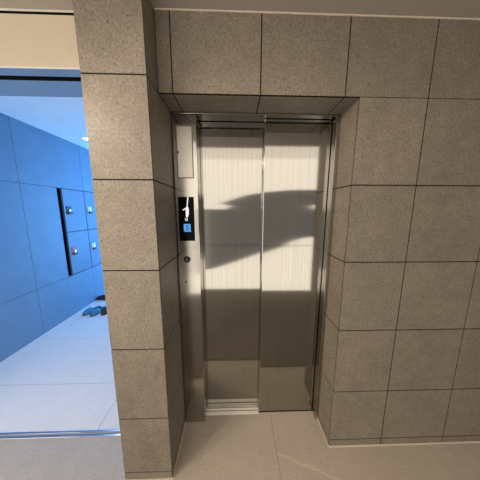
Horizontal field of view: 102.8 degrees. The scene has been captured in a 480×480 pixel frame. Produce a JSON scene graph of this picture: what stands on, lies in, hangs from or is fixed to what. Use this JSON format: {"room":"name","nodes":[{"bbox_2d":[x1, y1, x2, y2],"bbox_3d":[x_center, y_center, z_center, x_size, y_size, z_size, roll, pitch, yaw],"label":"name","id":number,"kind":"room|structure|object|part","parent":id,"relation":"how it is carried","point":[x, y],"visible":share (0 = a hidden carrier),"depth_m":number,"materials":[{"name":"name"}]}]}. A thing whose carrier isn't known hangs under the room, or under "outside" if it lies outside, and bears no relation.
{"room":"elevator lobby","nodes":[
{"label":"elevator lobby","id":0,"kind":"room"},
{"bbox_2d":[0,96,88,148],"bbox_3d":[-1.570,-1.527,3.395,1.715,0.060,4.738,0,9,-2],"label":"ceiling","id":1,"kind":"structure","parent":0,"point":[62,117],"depth_m":1.92,"materials":[{"name":"paint"}]},
{"bbox_2d":[0,113,104,361],"bbox_3d":[-2.460,-0.114,2.469,0.120,2.455,6.950,0,9,-2],"label":"wall","id":2,"kind":"structure","parent":0,"point":[38,293],"depth_m":2.22,"materials":[{"name":"blue"}]},
{"bbox_2d":[56,188,100,274],"bbox_3d":[-2.442,-0.182,3.236,0.092,1.215,1.155,0,9,-2],"label":"lockers","id":3,"kind":"object","parent":2,"relation":"attached to","point":[77,210],"visible":0.57,"depth_m":2.88,"materials":[{"name":"blue plastic"}]},
{"bbox_3d":[-2.421,-0.429,2.808,0.022,0.585,0.375,0,9,-2],"label":"locker door","id":4,"kind":"part","parent":3,"relation":"part of","materials":[{"name":"paint"}]},
{"bbox_3d":[-2.423,0.171,2.901,0.022,0.610,0.375,0,9,-2],"label":"locker door","id":5,"kind":"part","parent":3,"relation":"part of","materials":[{"name":"paint"}]},
{"bbox_3d":[-2.432,-0.488,3.189,0.022,0.585,0.375,0,9,-2],"label":"locker door","id":6,"kind":"part","parent":3,"relation":"part of","materials":[{"name":"paint"}]},
{"bbox_3d":[-2.434,0.112,3.282,0.022,0.610,0.375,0,9,-2],"label":"locker door","id":7,"kind":"part","parent":3,"relation":"part of","materials":[{"name":"paint"}]},
{"bbox_2d":[72,0,185,479],"bbox_3d":[-0.517,0.071,1.148,0.259,2.505,0.525,0,9,-2],"label":"wall pillar","id":8,"kind":"structure","parent":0,"point":[129,123],"depth_m":0.88,"materials":[{"name":"tile"}]},
{"bbox_2d":[171,111,206,421],"bbox_3d":[-0.317,0.291,1.258,0.138,2.038,0.099,0,9,-2],"label":"panel","id":9,"kind":"object","parent":8,"relation":"attached to","point":[185,125],"visible":1,"depth_m":1.19,"materials":[{"name":"metal"}]},
{"bbox_2d":[0,8,479,445],"bbox_3d":[-0.099,0.061,1.221,4.530,2.505,0.401,0,9,-2],"label":"wall","id":10,"kind":"structure","parent":0,"point":[400,364],"depth_m":1.06,"materials":[{"name":"tile"}]},
{"bbox_2d":[196,112,340,418],"bbox_3d":[0.160,0.290,1.273,0.813,2.038,0.096,0,9,-2],"label":"door frame","id":11,"kind":"structure","parent":10,"relation":"attached to","point":[336,122],"depth_m":1.15,"materials":[{"name":"metal"}]},
{"bbox_2d":[131,418,479,479],"bbox_3d":[0.757,1.324,1.256,2.821,0.003,0.296,0,9,-2],"label":"trim","id":12,"kind":"structure","parent":10,"relation":"attached to","point":[317,418],"depth_m":1.24,"materials":[{"name":"beige stone"}]},
{"bbox_2d":[154,8,479,19],"bbox_3d":[0.898,-1.017,0.877,2.553,0.004,0.004,0,9,-2],"label":"trim","id":13,"kind":"structure","parent":10,"relation":"attached to","point":[171,9],"depth_m":0.86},
{"bbox_2d":[0,300,479,479],"bbox_3d":[-0.140,1.121,2.726,4.530,0.050,6.950,0,9,-2],"label":"floor","id":14,"kind":"structure","parent":0,"point":[291,445],"depth_m":1.26,"materials":[{"name":"tile"}]},
{"bbox_2d":[0,429,120,439],"bbox_3d":[-1.507,1.318,1.286,1.709,0.016,0.038,0,9,-2],"label":"floor track","id":15,"kind":"object","parent":14,"relation":"on","point":[114,430],"visible":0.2,"depth_m":1.29,"materials":[{"name":"silver metal"}]},
{"bbox_2d":[82,306,100,315],"bbox_3d":[-2.215,1.031,2.866,0.100,0.072,0.270,2,9,13],"label":"slipper","id":16,"kind":"object","parent":14,"relation":"on","point":[89,310],"visible":0.89,"depth_m":2.79,"materials":[{"name":"blue plastic"}]},
{"bbox_2d":[90,306,105,316],"bbox_3d":[-2.104,1.034,2.849,0.100,0.072,0.270,1,9,6],"label":"slipper","id":17,"kind":"object","parent":14,"relation":"on","point":[96,311],"visible":0.88,"depth_m":2.78,"materials":[{"name":"blue plastic"}]},
{"bbox_2d":[97,295,104,299],"bbox_3d":[-2.291,0.969,3.264,0.270,0.072,0.100,-1,9,-7],"label":"slipper","id":18,"kind":"object","parent":14,"relation":"on","point":[101,297],"visible":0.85,"depth_m":3.22,"materials":[{"name":"black plastic"}]},
{"bbox_2d":[101,308,106,315],"bbox_3d":[-1.965,1.030,2.878,0.100,0.072,0.270,2,9,10],"label":"slipper","id":19,"kind":"object","parent":14,"relation":"on","point":[104,311],"visible":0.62,"depth_m":2.77,"materials":[{"name":"black plastic"}]},
{"bbox_2d":[206,405,310,415],"bbox_3d":[0.143,1.301,1.492,0.794,0.033,0.130,0,9,-2],"label":"plate","id":20,"kind":"object","parent":14,"relation":"on","point":[230,409],"visible":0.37,"depth_m":1.45,"materials":[{"name":"silver metal"}]},
{"bbox_2d":[198,118,334,410],"bbox_3d":[0.140,0.272,1.319,0.853,2.050,0.077,0,9,-2],"label":"door","id":21,"kind":"structure","parent":20,"relation":"on","point":[296,152],"depth_m":1.28,"materials":[{"name":"metal"}]},
{"bbox_3d":[-0.045,0.269,1.337,0.485,2.050,0.030,0,9,-2],"label":"elevator door panel","id":22,"kind":"part","parent":21,"relation":"part of","materials":[{"name":"silver metal"}]},
{"bbox_2d":[0,0,479,17],"bbox_3d":[-0.063,-0.900,-0.107,4.530,0.060,1.968,0,9,-2],"label":"ceiling","id":23,"kind":"structure","parent":0,"point":[426,8],"depth_m":0.83,"materials":[{"name":"paint"}]},
{"bbox_2d":[154,10,479,117],"bbox_3d":[0.895,-0.870,1.009,2.552,0.336,0.211,0,9,-2],"label":"lintel","id":24,"kind":"object","parent":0,"point":[207,61],"visible":0.98,"depth_m":0.89,"materials":[{"name":"tile"}]}
]}

